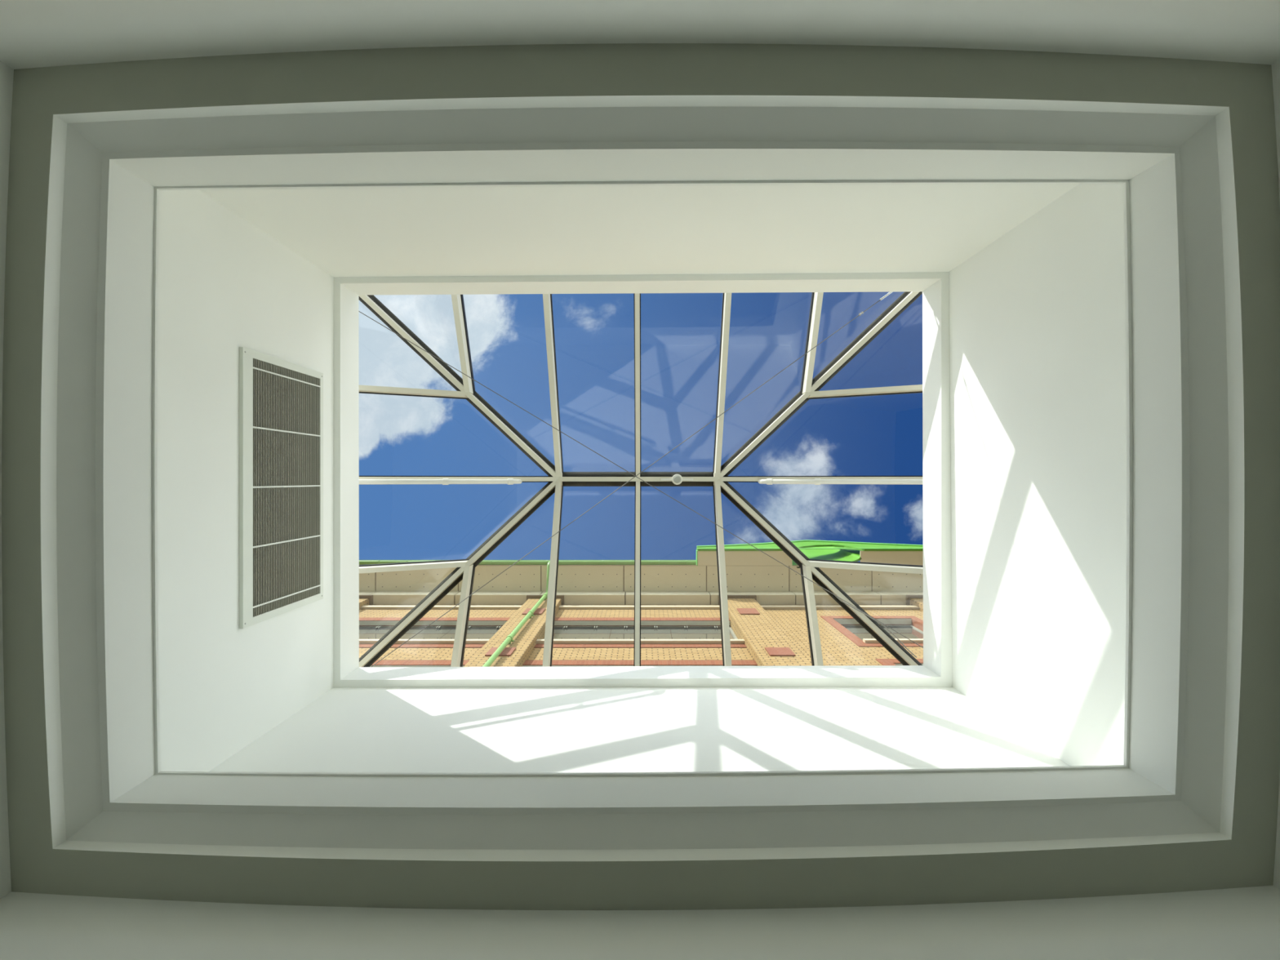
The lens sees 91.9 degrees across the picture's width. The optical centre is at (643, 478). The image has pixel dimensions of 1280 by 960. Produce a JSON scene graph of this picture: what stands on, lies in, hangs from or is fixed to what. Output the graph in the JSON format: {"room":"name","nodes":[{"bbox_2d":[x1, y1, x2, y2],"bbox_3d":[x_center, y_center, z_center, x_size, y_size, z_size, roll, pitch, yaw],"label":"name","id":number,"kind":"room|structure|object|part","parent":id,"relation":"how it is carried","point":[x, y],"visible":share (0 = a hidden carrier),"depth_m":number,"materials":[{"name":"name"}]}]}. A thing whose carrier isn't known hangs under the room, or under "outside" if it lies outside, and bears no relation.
{"room":"skylit atrium","nodes":[
{"label":"skylit atrium","id":0,"kind":"room"},
{"bbox_2d":[0,60,13,898],"bbox_3d":[-1.881,0.006,0.254,0.163,3.308,2.562,0,-90,0],"label":"wall","id":1,"kind":"structure","parent":0,"point":[6,73],"depth_m":1.76,"materials":[{"name":"white paint"}]},
{"bbox_2d":[157,190,333,771],"bbox_3d":[-1.956,0.023,2.926,0.130,1.707,2.764,0,-90,0],"label":"wall","id":2,"kind":"structure","parent":0,"point":[225,285],"depth_m":2.74,"materials":[{"name":"white paint"}]},
{"bbox_2d":[239,346,323,628],"bbox_3d":[-1.881,0.043,3.258,0.020,0.725,1.317,0,-90,0],"label":"air vent","id":3,"kind":"object","parent":2,"relation":"in","point":[281,402],"visible":1,"depth_m":3.19,"materials":[{"name":"white metal"}]},
{"bbox_2d":[371,291,893,666],"bbox_3d":[-0.049,-0.016,4.040,4.664,0.012,0.018,-36,-90,0],"label":"wire","id":4,"kind":"object","parent":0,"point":[889,293],"visible":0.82,"depth_m":4.04,"materials":[{"name":"metal"}]},
{"bbox_2d":[199,183,1079,277],"bbox_3d":[-0.013,-1.310,2.926,4.016,1.707,0.131,0,-90,0],"label":"wall","id":5,"kind":"structure","parent":0,"point":[734,228],"depth_m":3.06,"materials":[{"name":"white paint"}]},
{"bbox_2d":[102,148,1182,808],"bbox_3d":[-0.004,-0.001,1.972,4.306,0.199,2.631,0,-90,0],"label":"trim","id":6,"kind":"structure","parent":5,"relation":"attached to","point":[1148,180],"depth_m":1.97,"materials":[{"name":"white paint"}]},
{"bbox_2d":[209,686,1068,773],"bbox_3d":[-0.003,1.338,2.926,4.037,1.707,0.134,0,-90,0],"label":"wall","id":7,"kind":"structure","parent":0,"point":[358,730],"depth_m":3.11,"materials":[{"name":"white paint"}]},
{"bbox_2d":[333,271,952,687],"bbox_3d":[0.000,0.000,3.900,4.813,0.240,3.505,0,-90,0],"label":"trim","id":8,"kind":"structure","parent":7,"relation":"on","point":[936,670],"depth_m":3.82,"materials":[{"name":"white paint"}]},
{"bbox_2d":[358,291,923,666],"bbox_3d":[-0.044,0.005,4.583,4.643,1.125,3.358,0,-90,0],"label":"skylight","id":9,"kind":"object","parent":8,"relation":"on","point":[556,478],"visible":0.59,"depth_m":4.63,"materials":[{"name":"beige metal"}]},
{"bbox_2d":[359,478,521,484],"bbox_3d":[-1.612,0.023,4.455,1.325,0.777,0.046,0,-90,0],"label":"conduit","id":10,"kind":"object","parent":9,"relation":"attached to","point":[444,481],"visible":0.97,"depth_m":4.48,"materials":[{"name":"white plastic"}]},
{"bbox_2d":[661,474,693,484],"bbox_3d":[0.271,0.007,4.976,0.260,0.046,0.086,0,-90,0],"label":"smoke detector","id":11,"kind":"object","parent":9,"relation":"attached to","point":[677,479],"visible":1,"depth_m":4.97,"materials":[{"name":"white plastic"}]},
{"bbox_2d":[758,478,922,484],"bbox_3d":[1.539,0.023,4.447,1.293,0.761,0.046,0,-90,0],"label":"conduit","id":12,"kind":"object","parent":9,"relation":"attached to","point":[768,481],"visible":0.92,"depth_m":4.46,"materials":[{"name":"white plastic"}]},
{"bbox_2d":[833,593,916,657],"bbox_3d":[1.663,1.036,4.444,0.655,0.236,0.048,37,-90,0],"label":"loose cable","id":13,"kind":"object","parent":9,"relation":"hanging from","point":[833,593],"visible":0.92,"depth_m":4.43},
{"bbox_2d":[359,311,923,648],"bbox_3d":[-0.008,0.011,4.040,4.660,0.004,0.005,31,-90,0],"label":"wire","id":14,"kind":"object","parent":8,"relation":"on","point":[359,311],"visible":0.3,"depth_m":4.04,"materials":[{"name":"metal"}]},
{"bbox_2d":[0,885,1279,959],"bbox_3d":[-0.004,1.254,0.254,3.858,3.308,0.182,0,-90,0],"label":"wall","id":15,"kind":"structure","parent":0,"point":[1241,923],"depth_m":1.66,"materials":[{"name":"white paint"}]},
{"bbox_2d":[40,95,1244,861],"bbox_3d":[-0.003,-0.001,1.839,3.537,0.138,2.251,0,-90,0],"label":"trim","id":16,"kind":"structure","parent":15,"relation":"attached to","point":[83,817],"depth_m":1.84,"materials":[{"name":"white paint"}]},
{"bbox_2d":[0,0,1279,69],"bbox_3d":[-0.003,-1.262,0.254,3.845,3.308,0.186,0,-90,0],"label":"wall","id":17,"kind":"structure","parent":0,"point":[34,33],"depth_m":1.67,"materials":[{"name":"white paint"}]},
{"bbox_2d":[1,43,1279,910],"bbox_3d":[0.003,-0.005,1.839,3.673,0.138,2.478,0,-90,0],"label":"ceiling","id":18,"kind":"structure","parent":0,"point":[1247,860],"depth_m":1.77,"materials":[{"name":"paint"}]},
{"bbox_2d":[949,183,1126,765],"bbox_3d":[1.940,0.006,2.926,0.131,1.707,2.792,0,-90,0],"label":"wall","id":19,"kind":"structure","parent":0,"point":[1037,364],"depth_m":2.88,"materials":[{"name":"white paint"}]},
{"bbox_2d":[1271,59,1279,889],"bbox_3d":[1.881,-0.011,0.254,0.173,3.308,2.556,0,-90,0],"label":"wall","id":20,"kind":"structure","parent":0,"point":[1275,66],"depth_m":1.76,"materials":[{"name":"white paint"}]},
{"label":"outside","id":21,"kind":"structure","parent":0,"visible":0},
{"bbox_2d":[359,539,923,666],"bbox_3d":[-0.672,4.706,11.584,20.527,19.168,5.789,0,-90,0],"label":"brick building","id":22,"kind":"structure","parent":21,"point":[594,621],"depth_m":14.89,"materials":[{"name":"beige brick"}]},
{"bbox_3d":[-6.210,3.348,12.929,1.299,1.620,0.015,0,-90,0],"label":"pane","id":23,"kind":"part","parent":22,"relation":"part of","materials":[{"name":"grey glass"}]},
{"bbox_3d":[-4.903,3.348,12.929,1.299,1.620,0.015,0,-90,0],"label":"pane","id":24,"kind":"part","parent":22,"relation":"part of","materials":[{"name":"grey glass"}]},
{"bbox_3d":[-4.903,3.230,12.009,4.062,0.120,0.200,0,-90,0],"label":"sill","id":25,"kind":"part","parent":22,"relation":"part of","materials":[{"name":"beige stone"}]},
{"bbox_3d":[-4.903,3.345,13.804,3.922,0.130,0.030,0,-90,0],"label":"head rail","id":26,"kind":"part","parent":22,"relation":"part of","materials":[{"name":"black rubber"}]},
{"bbox_3d":[-3.595,3.348,12.929,1.299,1.620,0.015,0,-90,0],"label":"pane","id":27,"kind":"part","parent":22,"relation":"part of","materials":[{"name":"grey glass"}]},
{"bbox_3d":[-2.481,3.021,10.767,0.430,0.476,0.045,0,-90,0],"label":"tile panel","id":28,"kind":"part","parent":22,"relation":"part of","materials":[{"name":"red tile"}]},
{"bbox_3d":[-2.481,3.021,14.034,0.430,0.566,0.045,0,-90,0],"label":"tile panel","id":29,"kind":"part","parent":22,"relation":"part of","materials":[{"name":"red tile"}]},
{"bbox_3d":[-1.366,3.348,12.929,1.299,1.620,0.015,0,-90,0],"label":"pane","id":30,"kind":"part","parent":22,"relation":"part of","materials":[{"name":"grey glass"}]},
{"bbox_3d":[-0.059,3.345,13.804,3.922,0.130,0.030,0,-90,0],"label":"head rail","id":31,"kind":"part","parent":22,"relation":"part of","materials":[{"name":"black rubber"}]},
{"bbox_3d":[-0.059,3.230,12.009,4.062,0.120,0.200,0,-90,0],"label":"sill","id":32,"kind":"part","parent":22,"relation":"part of","materials":[{"name":"beige stone"}]},
{"bbox_3d":[-0.059,3.348,12.929,1.299,1.620,0.015,0,-90,0],"label":"pane","id":33,"kind":"part","parent":22,"relation":"part of","materials":[{"name":"grey glass"}]},
{"bbox_3d":[1.249,3.348,12.929,1.299,1.620,0.015,0,-90,0],"label":"pane","id":34,"kind":"part","parent":22,"relation":"part of","materials":[{"name":"grey glass"}]},
{"bbox_3d":[2.371,3.021,14.034,0.430,0.566,0.045,0,-90,0],"label":"tile panel","id":35,"kind":"part","parent":22,"relation":"part of","materials":[{"name":"red tile"}]},
{"bbox_3d":[2.371,3.021,10.767,0.430,0.476,0.045,0,-90,0],"label":"tile panel","id":36,"kind":"part","parent":22,"relation":"part of","materials":[{"name":"tile"}]},
{"bbox_3d":[6.346,2.104,18.679,4.731,4.978,0.230,-4,-90,0],"label":"curved panel","id":37,"kind":"part","parent":22,"relation":"part of","materials":[{"name":"green metal"}]},
{"bbox_3d":[4.785,3.368,13.049,0.841,1.782,0.015,0,-90,0],"label":"pane","id":38,"kind":"part","parent":22,"relation":"part of","materials":[{"name":"grey glass"}]},
{"bbox_3d":[5.210,3.365,14.005,1.698,0.130,0.030,0,-90,0],"label":"head rail","id":39,"kind":"part","parent":22,"relation":"part of","materials":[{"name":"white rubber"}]},
{"bbox_3d":[5.210,3.240,12.047,1.838,0.120,0.220,0,-90,0],"label":"sill","id":40,"kind":"part","parent":22,"relation":"part of","materials":[{"name":"beige stone"}]},
{"bbox_3d":[5.635,3.368,13.049,0.841,1.782,0.015,0,-90,0],"label":"pane","id":41,"kind":"part","parent":22,"relation":"part of","materials":[{"name":"grey glass"}]}
]}

